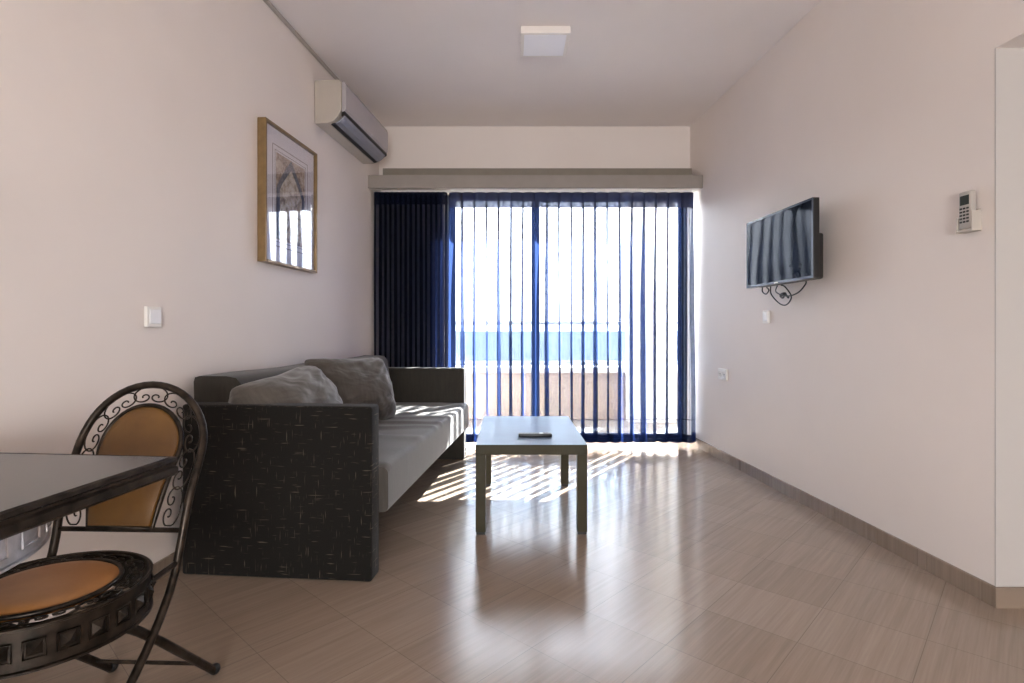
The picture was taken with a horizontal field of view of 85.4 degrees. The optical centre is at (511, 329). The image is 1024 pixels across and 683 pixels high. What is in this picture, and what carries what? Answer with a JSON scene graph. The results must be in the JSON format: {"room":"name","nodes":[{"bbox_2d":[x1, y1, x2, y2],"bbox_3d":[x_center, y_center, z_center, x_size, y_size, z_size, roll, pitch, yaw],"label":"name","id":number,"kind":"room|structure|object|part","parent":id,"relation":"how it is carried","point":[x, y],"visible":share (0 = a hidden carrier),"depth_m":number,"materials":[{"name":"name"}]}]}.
{"room":"living room","nodes":[
{"label":"living room","id":0,"kind":"room"},
{"bbox_2d":[0,0,378,625],"bbox_3d":[-1.623,-0.412,1.330,0.857,2.885,7.860,0,0,0],"label":"wall","id":1,"kind":"structure","parent":0,"point":[128,128],"depth_m":2.25,"materials":[{"name":"beige paint"}]},
{"bbox_2d":[68,552,182,613],"bbox_3d":[-1.552,0.992,1.222,0.700,0.076,7.643,0,0,0],"label":"baseboard","id":2,"kind":"structure","parent":1,"relation":"attached to","point":[167,560],"depth_m":2.29,"materials":[{"name":"stone"}]},
{"bbox_2d":[144,306,161,326],"bbox_3d":[-1.455,-0.053,2.252,0.019,0.084,0.082,0,0,5],"label":"light switch","id":3,"kind":"object","parent":1,"relation":"attached to","point":[152,315],"visible":1,"depth_m":2.24,"materials":[{"name":"white plastic"}]},
{"bbox_2d":[257,117,316,272],"bbox_3d":[-1.340,-0.770,3.354,0.050,0.790,0.645,0,0,5],"label":"framed picture","id":4,"kind":"object","parent":1,"relation":"attached to","point":[286,167],"visible":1,"depth_m":3.28,"materials":[{"name":"brown wood"}]},
{"bbox_2d":[276,152,304,247],"bbox_3d":[-1.335,-0.770,3.353,0.002,0.500,0.355,0,0,5],"label":"print","id":5,"kind":"object","parent":4,"relation":"attached to","point":[282,163],"depth_m":3.30},
{"bbox_2d":[263,0,338,79],"bbox_3d":[-1.566,-1.845,1.010,0.667,0.019,7.180,0,0,0],"label":"cable conduit","id":6,"kind":"object","parent":1,"relation":"attached to","point":[270,5],"visible":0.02,"depth_m":3.49,"materials":[{"name":"white plastic"}]},
{"bbox_2d":[315,80,387,163],"bbox_3d":[-1.181,-1.534,4.183,0.216,0.292,0.922,0,0,5],"label":"air conditioner","id":7,"kind":"object","parent":1,"relation":"attached to","point":[339,112],"visible":1,"depth_m":3.91,"materials":[{"name":"beige plastic"}]},
{"bbox_3d":[-1.088,-1.570,4.179,0.030,0.208,0.904,0,0,5],"label":"panel","id":8,"kind":"part","parent":7,"relation":"part of","materials":[{"name":"white plastic"}]},
{"bbox_2d":[0,442,1023,682],"bbox_3d":[0.138,1.090,1.200,4.481,0.120,8.000,0,0,0],"label":"floor","id":9,"kind":"structure","parent":0,"point":[688,567],"depth_m":2.08,"materials":[{"name":"wood"}]},
{"bbox_2d":[0,452,178,573],"bbox_3d":[-1.183,0.652,0.780,0.812,0.751,1.052,0,0,5],"label":"dining table","id":10,"kind":"object","parent":9,"relation":"on","point":[37,490],"visible":1,"depth_m":1.04,"materials":[{"name":"wood"}]},
{"bbox_2d":[0,381,220,682],"bbox_3d":[-1.058,0.594,1.365,0.424,0.889,0.639,0,0,2],"label":"dining chair","id":11,"kind":"object","parent":9,"relation":"on","point":[54,584],"visible":0.94,"depth_m":1.39,"materials":[{"name":"brown metal"}]},
{"bbox_3d":[-1.214,0.826,1.430,0.022,0.398,0.491,0,0,2],"label":"leg","id":12,"kind":"part","parent":11,"relation":"part of","materials":[{"name":"brown metal"}]},
{"bbox_3d":[-0.898,0.826,1.419,0.022,0.398,0.491,0,0,2],"label":"leg","id":13,"kind":"part","parent":11,"relation":"part of","materials":[{"name":"brown metal"}]},
{"bbox_2d":[183,355,468,580],"bbox_3d":[-0.871,0.615,3.414,0.875,0.830,2.245,0,0,5],"label":"sofa","id":14,"kind":"object","parent":9,"relation":"on","point":[283,490],"visible":0.89,"depth_m":2.31,"materials":[{"name":"grey fabric"}]},
{"bbox_3d":[-0.977,0.671,2.347,0.822,0.716,0.100,0,0,5],"label":"armrest","id":15,"kind":"part","parent":14,"relation":"part of","materials":[{"name":"grey fabric"}]},
{"bbox_2d":[228,366,342,403],"bbox_3d":[-1.048,0.395,2.660,0.520,0.591,0.679,0,0,6],"label":"cushion","id":16,"kind":"object","parent":14,"relation":"on","point":[302,384],"visible":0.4,"depth_m":2.49,"materials":[{"name":"grey fabric"}]},
{"bbox_3d":[-1.165,0.535,3.441,0.284,0.670,2.041,0,0,5],"label":"backrest","id":17,"kind":"part","parent":14,"relation":"part of","materials":[{"name":"grey fabric"}]},
{"bbox_2d":[304,357,395,419],"bbox_3d":[-0.983,0.370,3.419,0.425,0.508,0.585,0,0,36],"label":"cushion","id":18,"kind":"object","parent":14,"relation":"on","point":[362,380],"visible":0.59,"depth_m":3.35,"materials":[{"name":"grey fabric"}]},
{"bbox_3d":[-0.777,0.663,3.406,0.687,0.223,2.039,0,0,5],"label":"seat","id":19,"kind":"part","parent":14,"relation":"part of","materials":[{"name":"grey fabric"}]},
{"bbox_3d":[-0.779,0.666,4.483,0.810,0.726,0.100,0,0,5],"label":"armrest","id":20,"kind":"part","parent":14,"relation":"part of","materials":[{"name":"grey fabric"}]},
{"bbox_2d":[475,416,586,534],"bbox_3d":[0.096,0.803,3.250,0.564,0.454,0.920,0,0,0],"label":"coffee table","id":21,"kind":"object","parent":9,"relation":"on","point":[498,435],"visible":1,"depth_m":2.81,"materials":[{"name":"beige paint"}]},
{"bbox_3d":[-0.158,0.822,2.815,0.050,0.388,0.050,0,0,0],"label":"leg","id":22,"kind":"part","parent":21,"relation":"part of","materials":[{"name":"beige paint"}]},
{"bbox_3d":[-0.163,0.822,3.683,0.050,0.388,0.050,0,0,0],"label":"leg","id":23,"kind":"part","parent":21,"relation":"part of","materials":[{"name":"beige paint"}]},
{"bbox_2d":[518,432,551,436],"bbox_3d":[0.125,0.566,3.000,0.180,0.022,0.044,0,0,-2],"label":"remote control","id":24,"kind":"object","parent":21,"relation":"on","point":[547,434],"visible":1,"depth_m":2.98,"materials":[{"name":"black plastic"}]},
{"bbox_3d":[0.349,0.822,3.685,0.050,0.388,0.050,0,0,0],"label":"leg","id":25,"kind":"part","parent":21,"relation":"part of","materials":[{"name":"beige paint"}]},
{"bbox_3d":[0.354,0.822,2.817,0.050,0.388,0.050,0,0,0],"label":"leg","id":26,"kind":"part","parent":21,"relation":"part of","materials":[{"name":"beige paint"}]},
{"bbox_2d":[379,127,689,174],"bbox_3d":[0.205,-0.412,5.160,2.836,2.885,0.200,0,0,0],"label":"wall","id":27,"kind":"structure","parent":0,"point":[408,147],"depth_m":5.06,"materials":[{"name":"beige paint"}]},
{"bbox_2d":[368,175,702,193],"bbox_3d":[0.201,-1.268,4.855,2.874,0.124,0.190,0,0,0],"label":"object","id":28,"kind":"object","parent":27,"relation":"attached to","point":[376,183],"visible":0.88,"depth_m":4.76,"materials":[{"name":"white plastic"}]},
{"bbox_2d":[374,192,446,366],"bbox_3d":[-0.893,-0.115,4.880,0.648,2.180,0.090,0,0,0],"label":"curtain","id":29,"kind":"object","parent":28,"relation":"hanging from","point":[410,228],"visible":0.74,"depth_m":4.85,"materials":[{"name":"blue fabric"}]},
{"bbox_3d":[0.215,-1.214,4.897,2.730,0.016,0.065,0,0,0],"label":"curtain rail","id":30,"kind":"part","parent":28,"relation":"part of","materials":[{"name":"white plastic"}]},
{"bbox_2d":[448,192,695,442],"bbox_3d":[0.528,-0.115,4.872,2.184,2.180,0.180,0,0,0],"label":"vertical blinds","id":31,"kind":"object","parent":28,"relation":"hanging from","point":[579,306],"visible":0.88,"depth_m":4.82,"materials":[{"name":"fabric"}]},
{"bbox_2d":[383,168,691,195],"bbox_3d":[0.226,-1.333,5.008,2.762,0.225,0.105,0,0,0],"label":"trim","id":32,"kind":"structure","parent":27,"relation":"attached to","point":[386,171],"depth_m":4.96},
{"bbox_2d":[447,196,668,441],"bbox_3d":[0.498,-0.120,5.160,2.236,2.300,0.080,0,0,0],"label":"window","id":33,"kind":"structure","parent":27,"relation":"in","point":[447,196],"depth_m":5.12,"materials":[{"name":"clear glass"}]},
{"bbox_2d":[269,0,820,126],"bbox_3d":[0.138,-1.915,1.230,4.481,0.120,8.060,0,0,0],"label":"ceiling","id":34,"kind":"structure","parent":0,"point":[411,63],"depth_m":3.77,"materials":[{"name":"white paint"}]},
{"bbox_2d":[520,26,570,56],"bbox_3d":[0.205,-1.831,3.530,0.304,0.048,0.300,0,0,0],"label":"ceiling lamp","id":35,"kind":"object","parent":34,"relation":"attached to","point":[535,41],"visible":1,"depth_m":3.48,"materials":[{"name":"white plastic"}]},
{"bbox_2d":[523,35,566,55],"bbox_3d":[0.205,-1.808,3.530,0.260,0.002,0.256,0,0,0],"label":"diffuser","id":36,"kind":"object","parent":35,"relation":"attached to","point":[533,45],"depth_m":3.53,"materials":[{"name":"white plastic"}]},
{"bbox_2d":[690,0,1023,585],"bbox_3d":[1.902,-0.412,1.330,0.583,2.885,7.860,0,0,0],"label":"wall","id":37,"kind":"structure","parent":0,"point":[870,393],"depth_m":2.73,"materials":[{"name":"beige paint"}]},
{"bbox_2d":[718,368,727,380],"bbox_3d":[1.655,0.347,4.359,0.019,0.088,0.150,0,0,-3],"label":"wall socket","id":38,"kind":"object","parent":37,"relation":"attached to","point":[722,373],"visible":1,"depth_m":4.34,"materials":[{"name":"white plastic"}]},
{"bbox_2d":[763,310,769,322],"bbox_3d":[1.694,-0.087,3.699,0.019,0.085,0.075,0,0,-3],"label":"light switch","id":39,"kind":"object","parent":37,"relation":"attached to","point":[766,314],"visible":1,"depth_m":3.68,"materials":[{"name":"white plastic"}]},
{"bbox_2d":[746,197,822,287],"bbox_3d":[1.651,-0.500,3.326,0.147,0.448,0.736,0,0,-3],"label":"television","id":40,"kind":"object","parent":37,"relation":"attached to","point":[784,246],"visible":1,"depth_m":3.21,"materials":[{"name":"black plastic"}]},
{"bbox_2d":[770,285,791,305],"bbox_3d":[1.655,-0.213,3.420,0.056,0.130,0.190,0,0,0],"label":"cable","id":41,"kind":"object","parent":40,"relation":"hanging from","point":[781,285],"visible":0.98,"depth_m":3.39,"materials":[{"name":"black plastic"}]},
{"bbox_2d":[775,281,806,296],"bbox_3d":[1.639,-0.236,3.270,0.038,0.079,0.316,0,0,0],"label":"cable","id":42,"kind":"object","parent":40,"relation":"hanging from","point":[800,290],"visible":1,"depth_m":3.23,"materials":[{"name":"black plastic"}]},
{"bbox_2d":[779,292,789,298],"bbox_3d":[1.677,-0.211,3.413,0.039,0.042,0.112,0,0,0],"label":"plug","id":43,"kind":"object","parent":37,"relation":"attached to","point":[782,293],"visible":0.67,"depth_m":3.41,"materials":[{"name":"black plastic"}]},
{"bbox_2d":[690,438,1023,607],"bbox_3d":[1.764,0.992,3.555,0.305,0.076,3.007,0,0,0],"label":"baseboard","id":44,"kind":"structure","parent":37,"relation":"attached to","point":[997,597],"depth_m":2.57,"materials":[{"name":"stone"}]},
{"bbox_2d":[956,190,981,233],"bbox_3d":[1.775,-0.460,2.158,0.040,0.158,0.074,0,0,-3],"label":"remote","id":45,"kind":"object","parent":37,"relation":"attached to","point":[969,220],"visible":1,"depth_m":2.14,"materials":[{"name":"grey plastic"}]},
{"bbox_2d":[995,48,1023,586],"bbox_3d":[1.858,-0.010,2.067,0.116,2.080,0.006,0,0,0],"label":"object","id":46,"kind":"structure","parent":37,"relation":"attached to","point":[1009,62],"depth_m":2.06,"materials":[{"name":"white paint"}]}
]}

